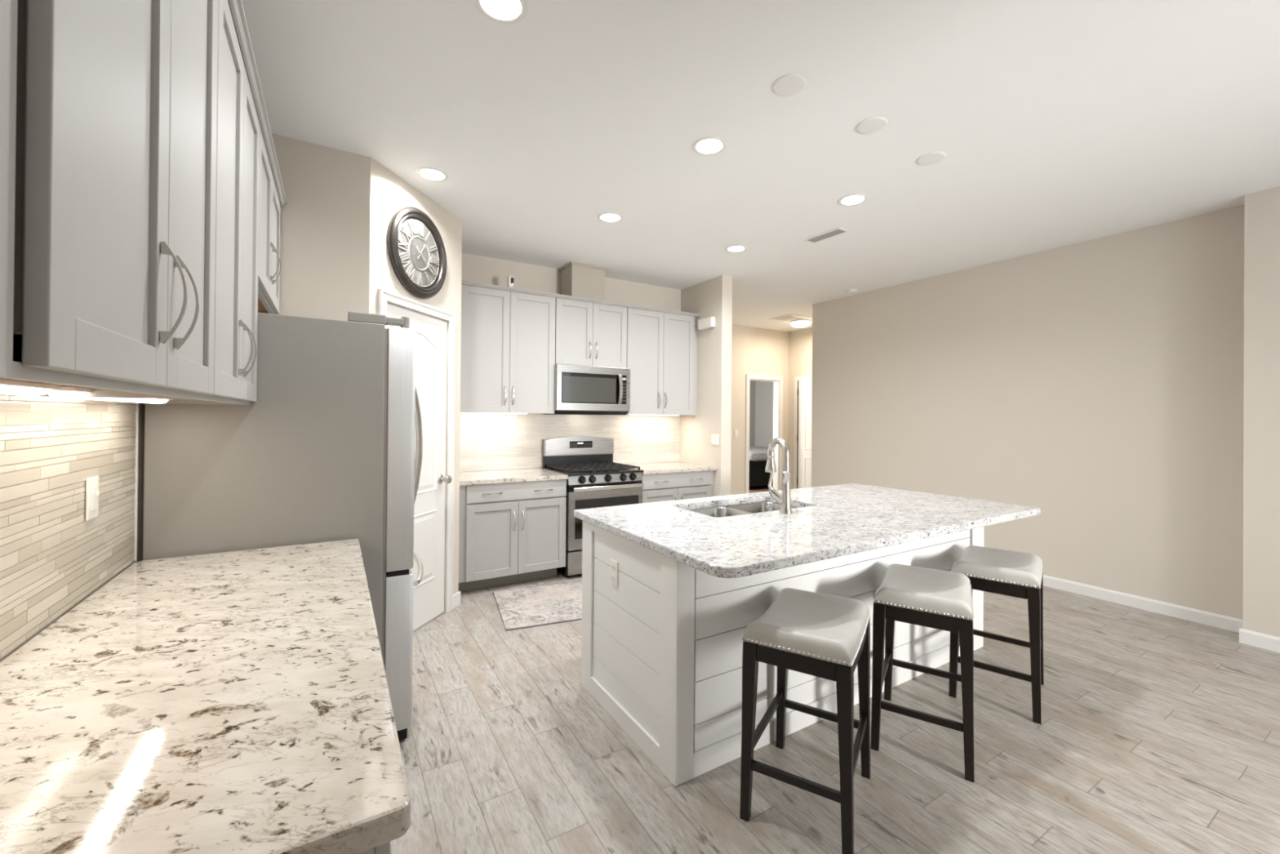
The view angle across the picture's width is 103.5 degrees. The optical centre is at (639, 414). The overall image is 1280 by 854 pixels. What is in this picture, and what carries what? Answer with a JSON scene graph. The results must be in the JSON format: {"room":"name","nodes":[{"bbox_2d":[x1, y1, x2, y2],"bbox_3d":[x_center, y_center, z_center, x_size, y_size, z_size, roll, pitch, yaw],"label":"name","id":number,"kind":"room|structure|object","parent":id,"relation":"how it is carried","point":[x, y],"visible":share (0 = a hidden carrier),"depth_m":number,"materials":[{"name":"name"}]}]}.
{"room":"kitchen","nodes":[
{"label":"kitchen","id":0,"kind":"room"},
{"bbox_2d":[0,394,144,661],"bbox_3d":[-0.619,-0.032,-0.220,0.129,2.893,6.266,1,0,-31],"label":"wall","id":1,"kind":"structure","parent":0,"point":[51,557],"depth_m":1.25,"materials":[{"name":"tile"}]},
{"bbox_2d":[85,475,99,520],"bbox_3d":[-1.524,0.231,1.407,0.012,0.116,0.072,1,0,-31],"label":"wall switch","id":2,"kind":"object","parent":1,"relation":"attached to","point":[92,492],"visible":1,"depth_m":1.39,"materials":[{"name":"white plastic"}]},
{"bbox_2d":[0,0,218,399],"bbox_3d":[-0.890,-0.581,0.713,0.359,1.085,1.044,1,0,-31],"label":"upper cabinet","id":3,"kind":"object","parent":1,"relation":"attached to","point":[108,108],"visible":1,"depth_m":0.68,"materials":[{"name":"grey paint"}]},
{"bbox_2d":[0,378,61,395],"bbox_3d":[-0.969,-0.047,0.664,0.056,0.024,0.720,1,0,-31],"label":"light","id":4,"kind":"object","parent":3,"relation":"attached to","point":[10,387],"visible":1,"depth_m":0.88,"materials":[{"name":"white plastic"}]},
{"bbox_2d":[227,0,286,205],"bbox_3d":[-1.190,-1.115,1.505,0.045,0.026,2.708,1,0,-31],"label":"crown molding","id":5,"kind":"structure","parent":3,"relation":"attached to","point":[236,6],"depth_m":1.70,"materials":[{"name":"grey paint"}]},
{"bbox_2d":[134,403,138,560],"bbox_3d":[-1.731,0.229,1.730,0.011,0.540,0.008,1,0,-31],"label":"trim","id":6,"kind":"structure","parent":1,"relation":"attached to","point":[137,404],"depth_m":1.73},
{"bbox_2d":[40,0,259,404],"bbox_3d":[-1.367,-0.582,1.501,0.359,1.085,0.793,1,0,-31],"label":"upper cabinet","id":7,"kind":"object","parent":1,"relation":"attached to","point":[237,139],"visible":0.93,"depth_m":1.52,"materials":[{"name":"grey paint"}]},
{"bbox_2d":[47,386,173,404],"bbox_3d":[-1.378,-0.047,1.340,0.056,0.024,0.740,1,0,-31],"label":"light","id":8,"kind":"object","parent":7,"relation":"attached to","point":[65,392],"visible":0.56,"depth_m":1.09,"materials":[{"name":"white plastic"}]},
{"bbox_2d":[257,126,280,314],"bbox_3d":[-1.796,-0.823,2.213,0.359,0.605,0.867,1,0,-31],"label":"upper cabinet","id":9,"kind":"object","parent":1,"relation":"attached to","point":[269,206],"visible":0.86,"depth_m":2.23,"materials":[{"name":"grey paint"}]},
{"bbox_2d":[271,133,370,320],"bbox_3d":[-1.960,-0.031,2.710,0.872,2.893,0.134,1,0,-31],"label":"wall","id":10,"kind":"structure","parent":0,"point":[325,228],"depth_m":2.77,"materials":[{"name":"paint"}]},
{"bbox_2d":[368,157,462,613],"bbox_3d":[-1.501,-0.024,3.347,0.100,2.893,0.939,0,0,12],"label":"wall","id":11,"kind":"structure","parent":0,"point":[388,193],"depth_m":3.43,"materials":[{"name":"paint"}]},
{"bbox_2d":[377,288,455,613],"bbox_3d":[-1.449,0.342,3.314,0.021,2.160,0.768,0,0,12],"label":"trim","id":12,"kind":"structure","parent":11,"relation":"attached to","point":[384,295],"depth_m":3.63,"materials":[{"name":"white wood"}]},
{"bbox_2d":[387,206,446,298],"bbox_3d":[-1.433,-1.054,3.292,0.039,0.574,0.574,0,0,12],"label":"wall clock","id":13,"kind":"object","parent":11,"relation":"attached to","point":[415,246],"visible":1,"depth_m":3.26,"materials":[{"name":"grey metal"}]},
{"bbox_2d":[386,302,451,631],"bbox_3d":[-1.444,0.368,3.312,0.115,2.085,0.638,0,0,12],"label":"door","id":14,"kind":"structure","parent":11,"relation":"in","point":[431,332],"depth_m":3.45,"materials":[{"name":"white paint"}]},
{"bbox_2d":[452,591,460,609],"bbox_3d":[-1.367,1.375,3.743,0.014,0.100,0.116,0,0,12],"label":"baseboard","id":15,"kind":"structure","parent":11,"relation":"attached to","point":[456,597],"depth_m":3.74,"materials":[{"name":"white wood"}]},
{"bbox_2d":[459,253,680,471],"bbox_3d":[-0.731,-0.010,5.162,2.718,2.893,0.129,1,0,-31],"label":"wall","id":16,"kind":"structure","parent":0,"point":[508,441],"depth_m":4.97,"materials":[{"name":"tile"}]},
{"bbox_2d":[460,284,555,413],"bbox_3d":[-1.258,-0.567,4.554,0.932,1.098,0.360,1,0,-31],"label":"upper cabinet","id":17,"kind":"object","parent":16,"relation":"attached to","point":[508,351],"visible":0.94,"depth_m":4.44,"materials":[{"name":"grey paint"}]},
{"bbox_2d":[461,412,527,413],"bbox_3d":[-1.302,-0.026,4.543,0.620,0.024,0.056,1,0,-31],"label":"light","id":18,"kind":"object","parent":17,"relation":"attached to","point":[461,412],"visible":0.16,"depth_m":4.57,"materials":[{"name":"white plastic"}]},
{"bbox_2d":[506,275,513,287],"bbox_3d":[-1.156,-1.179,4.506,0.052,0.127,0.046,1,0,-31],"label":"security camera","id":19,"kind":"object","parent":17,"relation":"on","point":[510,278],"visible":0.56,"depth_m":4.49,"materials":[{"name":"white plastic"}]},
{"bbox_2d":[461,280,700,316],"bbox_3d":[-0.464,-1.099,4.857,2.594,0.026,0.051,1,0,-31],"label":"crown molding","id":20,"kind":"structure","parent":17,"relation":"attached to","point":[464,282],"depth_m":4.74,"materials":[{"name":"grey paint"}]},
{"bbox_2d":[555,297,626,368],"bbox_3d":[-0.529,-0.790,4.996,0.757,0.635,0.360,1,0,-31],"label":"upper cabinet","id":21,"kind":"object","parent":16,"relation":"attached to","point":[587,333],"visible":0.94,"depth_m":4.85,"materials":[{"name":"grey paint"}]},
{"bbox_2d":[559,261,606,300],"bbox_3d":[-0.570,-1.282,5.011,0.379,0.346,0.309,1,0,-31],"label":"duct cover","id":22,"kind":"object","parent":21,"relation":"on","point":[576,279],"visible":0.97,"depth_m":4.89,"materials":[{"name":"beige paint"}]},
{"bbox_2d":[553,363,630,414],"bbox_3d":[-0.517,-0.238,4.967,0.782,0.466,0.418,1,0,-31],"label":"microwave","id":23,"kind":"object","parent":21,"relation":"attached to","point":[580,389],"visible":0.97,"depth_m":4.81,"materials":[{"name":"silver metal"}]},
{"bbox_2d":[653,433,657,444],"bbox_3d":[0.174,0.264,5.629,0.072,0.116,0.008,1,0,-31],"label":"wall outlet","id":24,"kind":"object","parent":16,"relation":"attached to","point":[655,435],"visible":1,"depth_m":5.62,"materials":[{"name":"white plastic"}]},
{"bbox_2d":[626,306,697,415],"bbox_3d":[0.180,-0.551,5.425,0.892,1.098,0.360,1,0,-31],"label":"upper cabinet","id":25,"kind":"object","parent":16,"relation":"attached to","point":[662,347],"visible":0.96,"depth_m":5.29,"materials":[{"name":"grey paint"}]},
{"bbox_2d":[642,414,679,415],"bbox_3d":[0.160,-0.009,5.429,0.660,0.024,0.056,1,0,-31],"label":"light","id":26,"kind":"object","parent":25,"relation":"attached to","point":[642,415],"visible":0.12,"depth_m":5.45,"materials":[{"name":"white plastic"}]},
{"bbox_2d":[680,275,732,496],"bbox_3d":[0.371,0.003,6.096,0.135,2.893,2.023,1,0,-31],"label":"wall","id":27,"kind":"structure","parent":0,"point":[713,297],"depth_m":5.32,"materials":[{"name":"paint"}]},
{"bbox_2d":[697,316,715,329],"bbox_3d":[0.708,-0.976,5.368,0.060,0.104,0.230,1,0,-31],"label":"door chime","id":28,"kind":"object","parent":27,"relation":"attached to","point":[708,322],"visible":1,"depth_m":5.32,"materials":[{"name":"white plastic"}]},
{"bbox_2d":[711,434,718,445],"bbox_3d":[0.781,0.258,5.272,0.010,0.116,0.118,1,0,-31],"label":"wall switch","id":29,"kind":"object","parent":27,"relation":"attached to","point":[714,437],"visible":1,"depth_m":5.27,"materials":[{"name":"white plastic"}]},
{"bbox_2d":[749,380,755,446],"bbox_3d":[1.227,0.130,11.675,5.000,2.700,0.100,1,0,-31],"label":"wall","id":30,"kind":"structure","parent":0,"point":[752,395],"depth_m":12.57,"materials":[{"name":"paint"}]},
{"bbox_2d":[730,324,789,494],"bbox_3d":[1.187,0.017,7.843,3.342,2.893,0.120,1,0,-31],"label":"wall","id":31,"kind":"structure","parent":0,"point":[754,350],"depth_m":8.08,"materials":[{"name":"paint"}]},
{"bbox_2d":[734,430,737,437],"bbox_3d":[1.520,0.292,7.968,0.072,0.116,0.010,1,0,-31],"label":"wall switch","id":32,"kind":"object","parent":31,"relation":"attached to","point":[735,431],"visible":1,"depth_m":7.97,"materials":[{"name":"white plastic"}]},
{"bbox_2d":[745,373,782,493],"bbox_3d":[2.013,0.408,8.332,0.818,2.130,0.135,1,0,-31],"label":"trim","id":33,"kind":"structure","parent":31,"relation":"attached to","point":[777,409],"depth_m":8.46,"materials":[{"name":"white wood"}]},
{"bbox_2d":[241,0,1279,332],"bbox_3d":[1.952,-1.490,3.029,7.950,0.107,9.160,1,0,-31],"label":"ceiling","id":34,"kind":"structure","parent":0,"point":[1056,123],"depth_m":2.50,"materials":[{"name":"paint"}]},
{"bbox_2d":[415,167,448,182],"bbox_3d":[-1.271,-1.467,3.083,0.184,0.006,0.184,1,0,-31],"label":"recessed light","id":35,"kind":"object","parent":34,"relation":"in","point":[429,174],"visible":1,"depth_m":3.08,"materials":[{"name":"white plastic"}]},
{"bbox_2d":[474,0,527,24],"bbox_3d":[-0.497,-1.466,1.802,0.184,0.006,0.184,1,0,-31],"label":"recessed light","id":36,"kind":"object","parent":34,"relation":"in","point":[500,11],"visible":1,"depth_m":1.82,"materials":[{"name":"white plastic"}]},
{"bbox_2d":[597,212,622,222],"bbox_3d":[-0.220,-1.455,3.724,0.184,0.006,0.184,1,0,-31],"label":"recessed light","id":37,"kind":"object","parent":34,"relation":"in","point":[609,217],"visible":1,"depth_m":3.71,"materials":[{"name":"white plastic"}]},
{"bbox_2d":[692,137,726,155],"bbox_3d":[0.376,-1.454,2.735,0.184,0.006,0.184,1,0,-31],"label":"recessed light","id":38,"kind":"object","parent":34,"relation":"in","point":[706,145],"visible":1,"depth_m":2.73,"materials":[{"name":"white plastic"}]},
{"bbox_2d":[725,244,746,252],"bbox_3d":[0.837,-1.444,4.387,0.184,0.006,0.184,1,0,-31],"label":"recessed light","id":39,"kind":"object","parent":34,"relation":"in","point":[736,248],"visible":1,"depth_m":4.37,"materials":[{"name":"white glass"}]},
{"bbox_2d":[768,314,810,322],"bbox_3d":[2.193,-1.418,7.407,0.440,0.007,0.400,1,0,-31],"label":"ceiling vent","id":40,"kind":"object","parent":34,"relation":"in","point":[788,317],"visible":1,"depth_m":7.39,"materials":[{"name":"white plastic"}]},
{"bbox_2d":[790,319,811,327],"bbox_3d":[2.430,-1.374,7.633,0.310,0.089,0.310,1,0,-31],"label":"hall ceiling light","id":41,"kind":"object","parent":34,"relation":"attached to","point":[805,322],"visible":1,"depth_m":7.53,"materials":[{"name":"white glass"}]},
{"bbox_2d":[803,227,849,244],"bbox_3d":[1.491,-1.438,4.050,0.130,0.007,0.340,1,0,-33],"label":"ceiling vent","id":42,"kind":"object","parent":34,"relation":"in","point":[837,231],"visible":1,"depth_m":4.04,"materials":[{"name":"white plastic"}]},
{"bbox_2d":[846,288,857,293],"bbox_3d":[2.423,-1.410,5.763,0.124,0.033,0.123,1,0,-31],"label":"smoke detector","id":43,"kind":"object","parent":34,"relation":"attached to","point":[850,291],"visible":1,"depth_m":5.73,"materials":[{"name":"white plastic"}]},
{"bbox_2d":[838,193,867,205],"bbox_3d":[1.429,-1.443,3.390,0.184,0.006,0.184,1,0,-31],"label":"recessed light","id":44,"kind":"object","parent":34,"relation":"in","point":[852,199],"visible":1,"depth_m":3.38,"materials":[{"name":"white plastic"}]},
{"bbox_2d":[755,381,773,447],"bbox_3d":[3.736,0.150,11.297,0.100,2.700,3.147,1,0,-31],"label":"wall","id":45,"kind":"structure","parent":0,"point":[763,389],"depth_m":12.36,"materials":[{"name":"paint"}]},
{"bbox_2d":[788,328,812,488],"bbox_3d":[3.007,0.033,7.926,0.142,2.893,1.625,1,0,-31],"label":"wall","id":46,"kind":"structure","parent":0,"point":[800,344],"depth_m":8.47,"materials":[{"name":"paint"}]},
{"bbox_2d":[793,375,812,488],"bbox_3d":[2.834,0.419,8.049,0.018,2.120,0.970,1,0,-31],"label":"trim","id":47,"kind":"structure","parent":46,"relation":"attached to","point":[806,377],"depth_m":8.42,"materials":[{"name":"white wood"}]},
{"bbox_2d":[796,380,812,488],"bbox_3d":[2.832,0.449,8.050,0.020,2.040,0.825,1,0,-31],"label":"door","id":48,"kind":"structure","parent":46,"relation":"in","point":[804,387],"depth_m":8.27,"materials":[{"name":"white paint"}]},
{"bbox_2d":[390,484,1279,853],"bbox_3d":[2.062,1.510,5.109,10.350,0.100,12.600,1,0,-31],"label":"floor","id":49,"kind":"structure","parent":0,"point":[1157,733],"depth_m":2.11,"materials":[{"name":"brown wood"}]},
{"bbox_2d":[142,311,422,740],"bbox_3d":[-1.544,0.492,2.368,0.952,1.850,0.867,1,0,-31],"label":"refrigerator","id":50,"kind":"object","parent":49,"relation":"on","point":[324,451],"visible":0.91,"depth_m":2.01,"materials":[{"name":"grey paint"}]},
{"bbox_2d":[358,840,391,853],"bbox_3d":[-0.801,0.980,0.864,0.664,0.874,0.810,1,0,-31],"label":"base cabinet","id":51,"kind":"object","parent":49,"relation":"on","point":[385,848],"visible":0.02,"depth_m":0.67,"materials":[{"name":"grey paint"}]},
{"bbox_2d":[458,479,566,592],"bbox_3d":[-1.193,0.991,4.415,0.928,0.874,0.659,1,0,-31],"label":"base cabinet","id":52,"kind":"object","parent":49,"relation":"on","point":[509,533],"visible":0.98,"depth_m":4.16,"materials":[{"name":"grey paint"}]},
{"bbox_2d":[459,467,568,485],"bbox_3d":[-1.193,0.534,4.423,0.930,0.038,0.656,1,0,-31],"label":"countertop","id":53,"kind":"structure","parent":52,"relation":"on","point":[507,476],"depth_m":4.29,"materials":[{"name":"beige stone"}]},
{"bbox_2d":[493,580,582,630],"bbox_3d":[-0.225,1.431,4.032,1.753,0.008,0.787,1,0,-22],"label":"runner rug","id":54,"kind":"object","parent":49,"relation":"on","point":[542,605],"visible":0.32,"depth_m":3.78,"materials":[{"name":"grey fabric"}]},
{"bbox_2d":[542,435,644,577],"bbox_3d":[-0.451,0.825,4.834,0.766,1.224,0.710,1,0,-31],"label":"gas range","id":55,"kind":"object","parent":49,"relation":"on","point":[594,480],"visible":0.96,"depth_m":4.65,"materials":[{"name":"silver metal"}]},
{"bbox_2d":[544,466,643,475],"bbox_3d":[-0.448,0.525,4.833,0.766,0.020,0.604,1,0,-31],"label":"cooktop","id":56,"kind":"object","parent":55,"relation":"in","point":[619,471],"depth_m":4.64,"materials":[{"name":"black metal"}]},
{"bbox_2d":[641,470,714,502],"bbox_3d":[0.245,1.007,5.286,0.896,0.874,0.659,1,0,-31],"label":"base cabinet","id":57,"kind":"object","parent":49,"relation":"on","point":[657,487],"visible":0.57,"depth_m":5.02,"materials":[{"name":"grey paint"}]},
{"bbox_2d":[625,461,716,474],"bbox_3d":[0.245,0.550,5.294,0.897,0.038,0.656,1,0,-31],"label":"countertop","id":58,"kind":"structure","parent":57,"relation":"on","point":[664,467],"depth_m":5.15,"materials":[{"name":"beige stone"}]},
{"bbox_2d":[749,446,773,489],"bbox_3d":[2.520,1.116,11.066,1.978,0.744,1.714,1,0,-31],"label":"bed","id":59,"kind":"object","parent":49,"relation":"on","point":[758,476],"visible":0.27,"depth_m":10.03,"materials":[{"name":"black fabric"}]},
{"bbox_2d":[749,446,768,461],"bbox_3d":[2.522,0.831,11.067,1.978,0.174,1.714,1,0,-31],"label":"blanket","id":60,"kind":"object","parent":59,"relation":"on","point":[756,453],"depth_m":10.06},
{"bbox_2d":[581,501,983,786],"bbox_3d":[0.923,1.003,2.924,2.360,0.874,0.866,1,0,-31],"label":"kitchen island","id":61,"kind":"object","parent":49,"relation":"on","point":[662,648],"visible":0.44,"depth_m":2.20,"materials":[{"name":"white paint"}]},
{"bbox_2d":[609,558,617,586],"bbox_3d":[-0.124,0.748,2.395,0.008,0.116,0.072,1,0,-31],"label":"wall outlet","id":62,"kind":"object","parent":61,"relation":"attached to","point":[614,564],"visible":1,"depth_m":2.39,"materials":[{"name":"white plastic"}]},
{"bbox_2d":[611,564,615,570],"bbox_3d":[-0.127,0.722,2.393,0.002,0.028,0.034,1,0,-31],"label":"socket","id":63,"kind":"object","parent":62,"relation":"attached to","point":[613,566],"depth_m":2.39,"materials":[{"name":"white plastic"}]},
{"bbox_2d":[611,574,615,582],"bbox_3d":[-0.127,0.774,2.393,0.002,0.028,0.034,1,0,-31],"label":"socket","id":64,"kind":"object","parent":62,"relation":"attached to","point":[613,576],"depth_m":2.39,"materials":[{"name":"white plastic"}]},
{"bbox_2d":[573,483,1040,577],"bbox_3d":[0.987,0.546,2.841,2.407,0.038,1.244,1,0,-31],"label":"island countertop","id":65,"kind":"structure","parent":61,"relation":"on","point":[833,521],"depth_m":2.44,"materials":[{"name":"white stone"}]},
{"bbox_2d":[689,502,796,517],"bbox_3d":[0.611,0.661,2.937,0.772,0.194,0.414,1,0,-31],"label":"sink","id":66,"kind":"object","parent":65,"relation":"in","point":[759,507],"visible":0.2,"depth_m":3.14,"materials":[{"name":"metal"}]},
{"bbox_2d":[764,437,792,513],"bbox_3d":[0.739,0.324,2.770,0.116,0.401,0.203,1,0,-22],"label":"kitchen faucet","id":67,"kind":"object","parent":65,"relation":"on","point":[784,499],"visible":1,"depth_m":2.71,"materials":[{"name":"silver metal"}]},
{"bbox_2d":[739,587,871,853],"bbox_3d":[0.641,1.086,1.905,0.373,0.695,0.501,0,0,31],"label":"bar stool","id":68,"kind":"object","parent":49,"relation":"on","point":[818,634],"visible":1,"depth_m":1.77,"materials":[{"name":"grey leather"}]},
{"bbox_2d":[871,563,974,782],"bbox_3d":[1.285,1.093,2.283,0.373,0.695,0.501,0,0,32],"label":"bar stool","id":69,"kind":"object","parent":49,"relation":"on","point":[940,599],"visible":1,"depth_m":2.15,"materials":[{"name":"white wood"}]},
{"bbox_2d":[948,545,1044,724],"bbox_3d":[1.891,1.100,2.666,0.373,0.695,0.501,0,0,40],"label":"bar stool","id":70,"kind":"object","parent":49,"relation":"on","point":[996,571],"visible":0.93,"depth_m":2.50,"materials":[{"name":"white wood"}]},
{"bbox_3d":[-1.221,0.979,1.558,0.664,0.874,0.810,1,0,-31],"label":"base cabinet","id":71,"kind":"object","parent":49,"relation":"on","visible":0},
{"bbox_2d":[0,538,410,853],"bbox_3d":[-1.012,0.522,1.191,0.670,0.038,1.658,1,0,-31],"label":"countertop","id":72,"kind":"structure","parent":71,"relation":"on","point":[233,702],"depth_m":0.84,"materials":[{"name":"beige stone"}]},
{"bbox_2d":[811,204,1244,619],"bbox_3d":[3.943,0.031,5.414,1.844,2.893,3.641,1,0,-31],"label":"wall","id":73,"kind":"structure","parent":0,"point":[1096,385],"depth_m":4.18,"materials":[{"name":"paint"}]},
{"bbox_2d":[1043,574,1243,632],"bbox_3d":[3.132,1.423,4.933,0.014,0.090,3.626,1,0,-31],"label":"baseboard","id":74,"kind":"structure","parent":73,"relation":"attached to","point":[1215,620],"depth_m":3.79,"materials":[{"name":"white wood"}]},
{"bbox_2d":[1243,186,1279,637],"bbox_3d":[5.763,0.033,2.186,2.077,2.893,3.767,1,0,-31],"label":"wall pillar","id":75,"kind":"structure","parent":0,"point":[1261,396],"depth_m":3.20,"materials":[{"name":"paint"}]},
{"bbox_2d":[1239,625,1279,652],"bbox_3d":[4.946,1.425,1.701,0.233,0.090,3.781,1,0,-31],"label":"baseboard","id":76,"kind":"structure","parent":75,"relation":"attached to","point":[1254,638],"depth_m":3.19,"materials":[{"name":"white wood"}]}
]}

